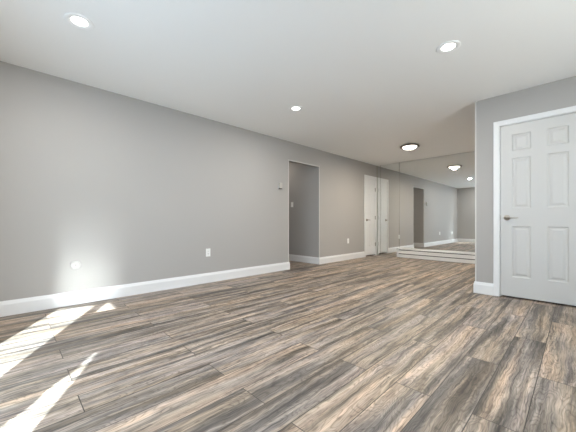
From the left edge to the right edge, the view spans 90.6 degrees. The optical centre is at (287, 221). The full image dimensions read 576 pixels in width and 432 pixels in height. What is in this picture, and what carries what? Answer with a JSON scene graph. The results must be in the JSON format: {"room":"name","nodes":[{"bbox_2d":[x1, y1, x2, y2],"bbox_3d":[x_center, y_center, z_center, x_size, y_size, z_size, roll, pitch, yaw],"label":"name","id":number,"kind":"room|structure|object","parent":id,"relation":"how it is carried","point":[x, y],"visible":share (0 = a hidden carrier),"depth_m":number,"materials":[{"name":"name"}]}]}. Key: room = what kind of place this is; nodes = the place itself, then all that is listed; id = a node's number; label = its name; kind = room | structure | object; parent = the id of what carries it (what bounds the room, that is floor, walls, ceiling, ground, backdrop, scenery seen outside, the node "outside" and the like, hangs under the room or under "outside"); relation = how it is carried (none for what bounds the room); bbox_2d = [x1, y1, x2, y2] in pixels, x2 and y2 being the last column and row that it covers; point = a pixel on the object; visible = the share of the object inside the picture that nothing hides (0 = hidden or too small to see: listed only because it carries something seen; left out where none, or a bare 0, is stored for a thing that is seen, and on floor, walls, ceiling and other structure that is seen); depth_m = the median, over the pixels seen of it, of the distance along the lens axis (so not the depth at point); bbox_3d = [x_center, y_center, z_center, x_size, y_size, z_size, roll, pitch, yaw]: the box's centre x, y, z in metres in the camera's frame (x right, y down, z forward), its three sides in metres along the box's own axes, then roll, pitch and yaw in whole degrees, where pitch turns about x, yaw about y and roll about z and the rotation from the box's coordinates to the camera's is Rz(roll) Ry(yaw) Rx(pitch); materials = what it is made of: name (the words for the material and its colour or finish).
{"room":"empty living room","nodes":[
{"label":"empty living room","id":0,"kind":"room"},
{"bbox_2d":[0,61,376,300],"bbox_3d":[-0.270,-0.316,5.235,7.485,2.440,0.120,0,0,-45],"label":"wall","id":1,"kind":"structure","parent":0,"point":[130,190],"depth_m":3.52,"materials":[{"name":"grey paint"}]},
{"bbox_2d":[70,260,80,269],"bbox_3d":[-2.326,0.473,3.120,0.100,0.100,0.014,0,0,-45],"label":"wall plate","id":2,"kind":"object","parent":1,"relation":"attached to","point":[74,265],"visible":1,"depth_m":3.12,"materials":[{"name":"white plastic"}]},
{"bbox_2d":[0,262,289,316],"bbox_3d":[-1.429,0.831,4.000,4.100,0.145,0.016,0,0,-45],"label":"baseboard","id":3,"kind":"structure","parent":1,"relation":"attached to","point":[31,304],"depth_m":3.42,"materials":[{"name":"white paint"}]},
{"bbox_2d":[206,248,209,256],"bbox_3d":[-1.189,0.456,4.241,0.074,0.118,0.009,0,0,-45],"label":"wall outlet","id":4,"kind":"object","parent":1,"relation":"attached to","point":[207,250],"visible":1,"depth_m":4.23,"materials":[{"name":"white plastic"}]},
{"bbox_2d":[288,159,319,261],"bbox_3d":[0.337,-0.215,5.756,0.940,1.948,0.014,0,0,-45],"label":"trim","id":5,"kind":"structure","parent":1,"relation":"attached to","point":[288,159],"depth_m":5.61,"materials":[{"name":"grey"}]},
{"bbox_2d":[319,251,364,263],"bbox_3d":[1.317,0.831,6.700,1.840,0.145,0.016,0,0,-45],"label":"baseboard","id":6,"kind":"structure","parent":1,"relation":"attached to","point":[329,259],"depth_m":6.61,"materials":[{"name":"white paint"}]},
{"bbox_2d":[364,175,376,256],"bbox_3d":[2.157,-0.158,7.608,0.631,2.124,0.139,0,0,-45],"label":"trim","id":7,"kind":"structure","parent":1,"relation":"attached to","point":[365,176],"depth_m":7.47,"materials":[{"name":"white paint"}]},
{"bbox_2d":[366,178,375,254],"bbox_3d":[2.199,-0.140,7.570,0.508,2.023,0.097,0,0,-45],"label":"door","id":8,"kind":"structure","parent":1,"relation":"in","point":[370,183],"depth_m":7.58,"materials":[{"name":"white paint"}]},
{"bbox_2d":[0,255,575,431],"bbox_3d":[1.147,0.954,3.793,7.725,0.100,7.840,0,0,-45],"label":"floor","id":9,"kind":"structure","parent":0,"point":[370,343],"depth_m":1.86,"materials":[{"name":"brown wood"}]},
{"bbox_2d":[397,248,474,263],"bbox_3d":[3.635,0.785,6.497,0.128,0.238,2.327,0,0,-45],"label":"ledge","id":10,"kind":"object","parent":9,"relation":"on","point":[436,255],"visible":0.58,"depth_m":6.59,"materials":[{"name":"white wood"}]},
{"bbox_2d":[0,0,575,165],"bbox_3d":[1.147,-1.586,3.793,7.725,0.100,7.840,0,0,-45],"label":"ceiling","id":11,"kind":"structure","parent":0,"point":[369,79],"depth_m":2.63,"materials":[{"name":"white paint"}]},
{"bbox_2d":[64,12,93,29],"bbox_3d":[-1.598,-1.533,2.183,0.190,0.007,0.190,0,0,-45],"label":"recessed light","id":12,"kind":"object","parent":11,"relation":"in","point":[79,21],"visible":1,"depth_m":2.18,"materials":[{"name":"white plastic"}]},
{"bbox_2d":[289,106,302,111],"bbox_3d":[0.108,-1.533,3.858,0.190,0.007,0.190,0,0,-45],"label":"recessed light","id":13,"kind":"object","parent":11,"relation":"in","point":[292,108],"visible":1,"depth_m":3.85,"materials":[{"name":"white plastic"}]},
{"bbox_2d":[400,144,419,149],"bbox_3d":[2.438,-1.484,5.707,0.364,0.104,0.364,0,0,-45],"label":"flush light","id":14,"kind":"object","parent":11,"relation":"attached to","point":[407,146],"visible":1,"depth_m":5.62,"materials":[{"name":"white glass"}]},
{"bbox_2d":[436,40,460,53],"bbox_3d":[1.409,-1.533,2.502,0.190,0.007,0.190,0,0,-45],"label":"recessed light","id":15,"kind":"object","parent":11,"relation":"in","point":[449,46],"visible":1,"depth_m":2.50,"materials":[{"name":"white plastic"}]},
{"bbox_2d":[289,162,314,256],"bbox_3d":[0.024,-0.316,6.812,0.120,2.440,1.718,0,0,-45],"label":"wall","id":16,"kind":"structure","parent":0,"point":[301,177],"depth_m":6.44,"materials":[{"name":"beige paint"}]},
{"bbox_2d":[289,254,318,263],"bbox_3d":[0.023,0.831,6.716,0.016,0.145,1.854,0,0,-45],"label":"baseboard","id":17,"kind":"structure","parent":16,"relation":"attached to","point":[299,258],"depth_m":6.35,"materials":[{"name":"white paint"}]},
{"bbox_2d":[476,76,575,282],"bbox_3d":[3.424,-0.316,2.679,0.120,2.440,2.819,0,0,-45],"label":"wall","id":18,"kind":"structure","parent":0,"point":[559,94],"depth_m":3.53,"materials":[{"name":"grey paint"}]},
{"bbox_2d":[475,102,475,280],"bbox_3d":[2.401,-0.389,3.642,0.014,2.295,0.014,0,0,-45],"label":"trim","id":19,"kind":"structure","parent":18,"relation":"attached to","point":[475,102],"depth_m":3.64,"materials":[{"name":"grey"}]},
{"bbox_2d":[473,281,492,295],"bbox_3d":[2.450,0.831,3.573,0.016,0.145,0.210,0,0,-45],"label":"baseboard","id":20,"kind":"structure","parent":18,"relation":"attached to","point":[478,287],"depth_m":3.57,"materials":[{"name":"white paint"}]},
{"bbox_2d":[493,106,575,295],"bbox_3d":[2.859,-0.158,3.240,0.139,2.124,0.838,0,0,-45],"label":"trim","id":21,"kind":"structure","parent":18,"relation":"attached to","point":[497,126],"depth_m":3.47,"materials":[{"name":"white paint"}]},
{"bbox_2d":[500,113,575,305],"bbox_3d":[2.821,-0.134,3.199,0.097,2.035,0.716,0,0,-45],"label":"door","id":22,"kind":"structure","parent":18,"relation":"in","point":[538,215],"depth_m":3.20,"materials":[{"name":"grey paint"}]},
{"bbox_3d":[4.503,-0.316,5.804,0.120,2.440,6.002,0,0,-45],"label":"wall","id":23,"kind":"structure","parent":0,"visible":0},
{"bbox_2d":[377,166,379,254],"bbox_3d":[2.478,-0.317,7.771,0.006,2.430,0.094,0,0,-45],"label":"wall mirror","id":24,"kind":"object","parent":23,"relation":"attached to","point":[378,167],"visible":1,"depth_m":7.77,"materials":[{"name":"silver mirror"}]},
{"bbox_2d":[380,166,380,254],"bbox_3d":[2.697,-0.316,7.551,0.004,2.433,0.526,0,0,-45],"label":"trim","id":25,"kind":"structure","parent":23,"relation":"attached to","point":[380,166],"depth_m":7.74,"materials":[{"name":"grey"}]},
{"bbox_2d":[381,163,398,255],"bbox_3d":[2.695,-0.317,7.550,0.006,2.430,0.513,0,0,-45],"label":"wall mirror","id":26,"kind":"object","parent":23,"relation":"attached to","point":[389,172],"visible":0.86,"depth_m":7.53,"materials":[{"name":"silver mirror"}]},
{"bbox_2d":[399,151,474,252],"bbox_3d":[3.689,-0.434,6.538,0.006,2.196,2.309,0,0,-45],"label":"wall mirror","id":27,"kind":"object","parent":23,"relation":"attached to","point":[437,194],"visible":0.64,"depth_m":6.71,"materials":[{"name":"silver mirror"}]}
]}

